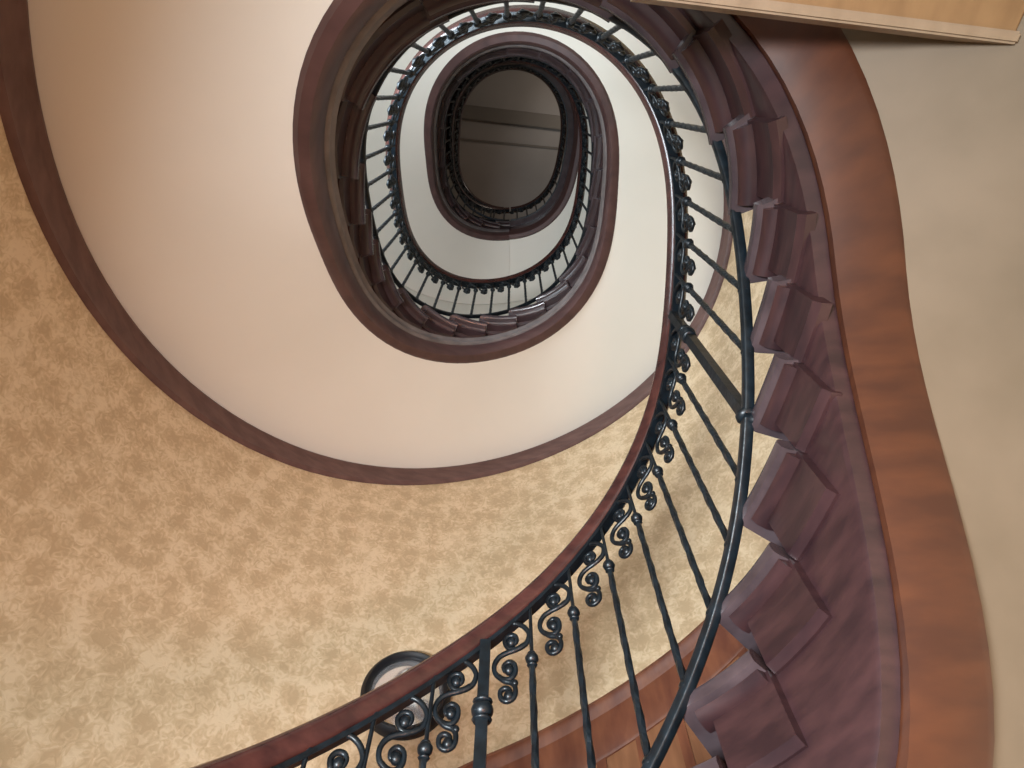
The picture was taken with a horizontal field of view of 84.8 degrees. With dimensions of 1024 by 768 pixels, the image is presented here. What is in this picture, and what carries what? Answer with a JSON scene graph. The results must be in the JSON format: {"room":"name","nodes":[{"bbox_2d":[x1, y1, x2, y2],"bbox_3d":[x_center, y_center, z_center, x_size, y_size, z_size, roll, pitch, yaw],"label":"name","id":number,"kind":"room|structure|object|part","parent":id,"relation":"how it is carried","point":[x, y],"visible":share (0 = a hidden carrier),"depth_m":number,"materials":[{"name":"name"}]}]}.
{"room":"spiral stairwell","nodes":[
{"label":"spiral stairwell","id":0,"kind":"room"},
{"bbox_2d":[0,116,780,767],"bbox_3d":[-0.126,-1.438,4.096,3.737,11.700,3.863,0,-63,0],"label":"wall","id":1,"kind":"structure","parent":0,"point":[175,592],"depth_m":2.52,"materials":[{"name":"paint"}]},
{"bbox_2d":[0,0,732,484],"bbox_3d":[-0.127,-0.993,3.228,3.447,3.274,3.577,0,-63,0],"label":"trim","id":2,"kind":"structure","parent":1,"relation":"attached to","point":[21,114],"depth_m":2.62,"materials":[{"name":"brown wood"}]},
{"bbox_2d":[360,651,450,740],"bbox_3d":[-0.465,1.353,2.468,0.394,0.394,0.052,7,-63,-3],"label":"round mirror","id":3,"kind":"object","parent":1,"relation":"attached to","point":[393,665],"visible":0.25,"depth_m":2.48,"materials":[{"name":"silver mirror"}]},
{"bbox_2d":[370,661,441,724],"bbox_3d":[-0.465,1.353,2.468,0.321,0.321,0.026,7,-63,-3],"label":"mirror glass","id":4,"kind":"object","parent":3,"relation":"attached to","point":[382,672],"depth_m":2.50,"materials":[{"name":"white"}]},
{"bbox_2d":[445,63,590,301],"bbox_3d":[-0.008,-2.869,6.649,3.497,0.642,3.127,31,-67,-15],"label":"gallery landing","id":5,"kind":"object","parent":1,"relation":"attached to","point":[532,237],"visible":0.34,"depth_m":6.95,"materials":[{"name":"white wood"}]},
{"bbox_2d":[452,65,567,219],"bbox_3d":[-0.034,-3.148,7.363,1.572,0.903,1.910,0,-63,0],"label":"gallery railing","id":6,"kind":"object","parent":5,"relation":"on","point":[459,112],"visible":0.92,"depth_m":7.46,"materials":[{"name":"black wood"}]},
{"bbox_2d":[458,621,747,767],"bbox_3d":[-0.128,0.297,1.005,3.444,4.498,3.319,0,-63,0],"label":"panelling","id":7,"kind":"object","parent":1,"relation":"attached to","point":[614,727],"visible":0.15,"depth_m":2.26,"materials":[{"name":"brown wood"}]},
{"bbox_2d":[447,70,565,219],"bbox_3d":[-0.123,-4.170,9.351,3.737,0.145,3.902,0,-63,0],"label":"ceiling","id":8,"kind":"structure","parent":0,"point":[501,175],"depth_m":9.39,"materials":[{"name":"paint"}]},
{"bbox_2d":[460,138,557,148],"bbox_3d":[0.005,-4.002,9.343,3.190,0.023,0.032,4,-63,-2],"label":"trim","id":9,"kind":"structure","parent":8,"relation":"attached to","point":[464,139],"depth_m":9.33,"materials":[{"name":"grey paint"}]},
{"bbox_2d":[462,105,560,129],"bbox_3d":[0.005,-4.342,9.116,3.045,0.116,0.203,5,-63,-3],"label":"trim","id":10,"kind":"structure","parent":8,"relation":"attached to","point":[472,112],"depth_m":9.07,"materials":[{"name":"grey paint"}]},
{"bbox_3d":[-0.001,-0.600,-2.110,9.000,0.100,11.000,0,-63,0],"label":"floor","id":11,"kind":"structure","parent":0,"visible":0},
{"bbox_2d":[28,0,1023,767],"bbox_3d":[-0.127,-0.747,2.714,3.436,9.441,3.601,0,-63,0],"label":"spiral staircase","id":12,"kind":"structure","parent":11,"relation":"on","point":[207,153],"depth_m":1.72,"materials":[{"name":"white paint"}]},
{"bbox_3d":[-0.702,-1.074,2.430,0.091,0.029,0.350,17,-64,-9],"label":"nosing moulding","id":13,"kind":"part","parent":12,"relation":"part of","materials":[{"name":"brown wood"}]},
{"bbox_3d":[-0.766,-0.903,2.692,0.072,0.029,0.254,6,-63,-3],"label":"nosing moulding","id":14,"kind":"part","parent":12,"relation":"part of","materials":[{"name":"brown wood"}]},
{"bbox_3d":[-0.788,-0.781,2.927,0.071,0.029,0.210,4,-63,-2],"label":"nosing moulding","id":15,"kind":"part","parent":12,"relation":"part of","materials":[{"name":"brown wood"}]},
{"bbox_3d":[-0.790,-0.677,3.154,0.081,0.029,0.218,0,-63,0],"label":"nosing moulding","id":16,"kind":"part","parent":12,"relation":"part of","materials":[{"name":"brown wood"}]},
{"bbox_3d":[-0.482,-1.279,2.151,0.496,0.029,0.113,-37,-69,17],"label":"nosing moulding","id":17,"kind":"part","parent":12,"relation":"part of","materials":[{"name":"brown wood"}]},
{"bbox_3d":[-0.757,-0.574,3.380,0.078,0.029,0.236,-16,-64,8],"label":"nosing moulding","id":18,"kind":"part","parent":12,"relation":"part of","materials":[{"name":"brown wood"}]},
{"bbox_3d":[-0.660,-0.476,3.603,0.080,0.029,0.251,-33,-68,16],"label":"nosing moulding","id":19,"kind":"part","parent":12,"relation":"part of","materials":[{"name":"brown wood"}]},
{"bbox_3d":[-0.503,-0.414,3.808,0.248,0.029,0.079,31,-67,-15],"label":"nosing moulding","id":20,"kind":"part","parent":12,"relation":"part of","materials":[{"name":"brown wood"}]},
{"bbox_3d":[-0.758,-2.566,5.811,0.072,0.029,0.228,7,-63,-4],"label":"nosing moulding","id":21,"kind":"part","parent":12,"relation":"part of","materials":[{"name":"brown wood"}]},
{"bbox_3d":[-0.781,-2.454,6.042,0.070,0.029,0.215,5,-63,-2],"label":"nosing moulding","id":22,"kind":"part","parent":12,"relation":"part of","materials":[{"name":"brown wood"}]},
{"bbox_3d":[-0.708,-2.690,5.575,0.079,0.029,0.264,17,-64,-8],"label":"nosing moulding","id":23,"kind":"part","parent":12,"relation":"part of","materials":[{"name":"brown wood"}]},
{"bbox_3d":[-0.790,-2.336,6.276,0.077,0.029,0.246,0,-63,0],"label":"nosing moulding","id":24,"kind":"part","parent":12,"relation":"part of","materials":[{"name":"brown wood"}]},
{"bbox_3d":[-0.130,-1.364,1.935,0.378,0.029,0.095,-9,-63,5],"label":"nosing moulding","id":25,"kind":"part","parent":12,"relation":"part of","materials":[{"name":"brown wood"}]},
{"bbox_3d":[-0.756,-2.202,6.518,0.081,0.029,0.274,-15,-64,8],"label":"nosing moulding","id":26,"kind":"part","parent":12,"relation":"part of","materials":[{"name":"brown wood"}]},
{"bbox_3d":[-0.594,-2.811,5.339,0.082,0.029,0.284,34,-68,-16],"label":"nosing moulding","id":27,"kind":"part","parent":12,"relation":"part of","materials":[{"name":"brown wood"}]},
{"bbox_3d":[-0.649,-2.087,6.750,0.082,0.029,0.263,-35,-68,16],"label":"nosing moulding","id":28,"kind":"part","parent":12,"relation":"part of","materials":[{"name":"brown wood"}]},
{"bbox_3d":[-0.036,-1.613,4.388,1.586,5.212,1.926,0,-63,0],"label":"string moulding","id":29,"kind":"part","parent":12,"relation":"part of","materials":[{"name":"brown wood"}]},
{"bbox_3d":[-0.405,-2.895,5.123,0.294,0.029,0.082,-29,-66,14],"label":"nosing moulding","id":30,"kind":"part","parent":12,"relation":"part of","materials":[{"name":"brown wood"}]},
{"bbox_3d":[-0.307,-0.404,3.986,0.245,0.029,0.078,15,-64,-7],"label":"nosing moulding","id":31,"kind":"part","parent":12,"relation":"part of","materials":[{"name":"brown wood"}]},
{"bbox_3d":[-0.489,-2.027,6.954,0.236,0.029,0.078,29,-66,-14],"label":"nosing moulding","id":32,"kind":"part","parent":12,"relation":"part of","materials":[{"name":"brown wood"}]},
{"bbox_2d":[191,0,782,767],"bbox_3d":[-0.058,-1.077,3.390,1.608,9.829,1.950,0,-63,0],"label":"stair railing","id":33,"kind":"object","parent":12,"relation":"on","point":[294,747],"visible":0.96,"depth_m":1.82,"materials":[{"name":"black metal"}]},
{"bbox_3d":[-0.037,-0.887,2.979,1.471,8.980,1.810,0,-63,0],"label":"rail","id":34,"kind":"part","parent":33,"relation":"part of","materials":[{"name":"metal"}]},
{"bbox_3d":[-0.288,-2.020,7.130,0.261,0.029,0.079,14,-64,-7],"label":"nosing moulding","id":35,"kind":"part","parent":12,"relation":"part of","materials":[{"name":"brown wood"}]},
{"bbox_3d":[-0.160,-2.914,4.940,0.301,0.029,0.082,-11,-63,6],"label":"nosing moulding","id":36,"kind":"part","parent":12,"relation":"part of","materials":[{"name":"brown wood"}]},
{"bbox_3d":[-0.092,-0.446,4.138,0.248,0.029,0.080,0,-63,0],"label":"nosing moulding","id":37,"kind":"part","parent":12,"relation":"part of","materials":[{"name":"brown wood"}]},
{"bbox_3d":[-0.109,-2.064,7.280,0.158,0.029,0.076,0,-63,0],"label":"nosing moulding","id":38,"kind":"part","parent":12,"relation":"part of","materials":[{"name":"brown wood"}]},
{"bbox_3d":[0.111,-2.854,4.798,0.308,0.029,0.083,7,-63,-4],"label":"nosing moulding","id":39,"kind":"part","parent":12,"relation":"part of","materials":[{"name":"brown wood"}]},
{"bbox_3d":[0.130,-0.538,4.263,0.255,0.029,0.079,-13,-63,7],"label":"nosing moulding","id":40,"kind":"part","parent":12,"relation":"part of","materials":[{"name":"brown wood"}]},
{"bbox_3d":[0.370,-2.705,4.702,0.311,0.029,0.085,27,-66,-13],"label":"nosing moulding","id":41,"kind":"part","parent":12,"relation":"part of","materials":[{"name":"brown wood"}]},
{"bbox_3d":[0.338,-0.690,4.357,0.259,0.029,0.080,-30,-67,14],"label":"nosing moulding","id":42,"kind":"part","parent":12,"relation":"part of","materials":[{"name":"brown wood"}]},
{"bbox_3d":[0.505,-0.896,4.424,0.080,0.029,0.255,35,-68,-16],"label":"nosing moulding","id":43,"kind":"part","parent":12,"relation":"part of","materials":[{"name":"brown wood"}]},
{"bbox_3d":[0.575,-2.471,4.649,0.085,0.029,0.311,-33,-67,16],"label":"nosing moulding","id":44,"kind":"part","parent":12,"relation":"part of","materials":[{"name":"brown wood"}]},
{"bbox_3d":[0.612,-1.135,4.473,0.077,0.029,0.238,19,-64,-10],"label":"nosing moulding","id":45,"kind":"part","parent":12,"relation":"part of","materials":[{"name":"brown wood"}]},
{"bbox_3d":[0.669,-1.381,4.519,0.072,0.029,0.215,10,-63,-5],"label":"nosing moulding","id":46,"kind":"part","parent":12,"relation":"part of","materials":[{"name":"brown wood"}]},
{"bbox_3d":[0.177,-1.290,1.800,0.312,0.029,0.090,12,-63,-6],"label":"nosing moulding","id":47,"kind":"part","parent":12,"relation":"part of","materials":[{"name":"brown wood"}]},
{"bbox_3d":[0.691,-2.182,4.625,0.082,0.029,0.300,-13,-63,7],"label":"nosing moulding","id":48,"kind":"part","parent":12,"relation":"part of","materials":[{"name":"brown wood"}]},
{"bbox_3d":[0.702,-1.626,4.566,0.071,0.029,0.214,7,-63,-3],"label":"nosing moulding","id":49,"kind":"part","parent":12,"relation":"part of","materials":[{"name":"brown wood"}]},
{"bbox_3d":[0.718,-1.889,4.604,0.078,0.029,0.257,0,-63,0],"label":"nosing moulding","id":50,"kind":"part","parent":12,"relation":"part of","materials":[{"name":"brown wood"}]},
{"bbox_3d":[0.422,-1.122,1.713,0.298,0.029,0.089,32,-67,-15],"label":"nosing moulding","id":51,"kind":"part","parent":12,"relation":"part of","materials":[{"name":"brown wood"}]},
{"bbox_3d":[0.598,-0.887,1.661,0.088,0.029,0.284,-29,-66,14],"label":"nosing moulding","id":52,"kind":"part","parent":12,"relation":"part of","materials":[{"name":"brown wood"}]},
{"bbox_3d":[0.512,0.728,1.284,0.059,0.029,0.208,34,-68,-16],"label":"nosing moulding","id":53,"kind":"part","parent":12,"relation":"part of","materials":[{"name":"brown wood"}]},
{"bbox_3d":[0.690,-0.632,1.620,0.080,0.029,0.233,-13,-63,6],"label":"nosing moulding","id":54,"kind":"part","parent":12,"relation":"part of","materials":[{"name":"brown wood"}]},
{"bbox_3d":[0.608,0.511,1.345,0.059,0.029,0.223,21,-65,-10],"label":"nosing moulding","id":55,"kind":"part","parent":12,"relation":"part of","materials":[{"name":"brown wood"}]},
{"bbox_3d":[0.723,-0.396,1.569,0.064,0.029,0.194,0,-63,0],"label":"nosing moulding","id":56,"kind":"part","parent":12,"relation":"part of","materials":[{"name":"brown wood"}]},
{"bbox_3d":[0.722,-0.177,1.509,0.054,0.029,0.174,5,-63,-2],"label":"nosing moulding","id":57,"kind":"part","parent":12,"relation":"part of","materials":[{"name":"brown wood"}]},
{"bbox_3d":[0.669,0.270,1.393,0.056,0.029,0.219,11,-63,-6],"label":"nosing moulding","id":58,"kind":"part","parent":12,"relation":"part of","materials":[{"name":"brown wood"}]},
{"bbox_3d":[0.702,0.037,1.446,0.053,0.029,0.183,7,-63,-4],"label":"nosing moulding","id":59,"kind":"part","parent":12,"relation":"part of","materials":[{"name":"brown wood"}]},
{"bbox_2d":[630,0,1023,44],"bbox_3d":[0.704,-0.896,1.218,0.872,0.072,0.188,5,-63,-3],"label":"beam","id":60,"kind":"structure","parent":12,"relation":"attached to","point":[976,21],"depth_m":1.23,"materials":[{"name":"beige wood"}]}
]}

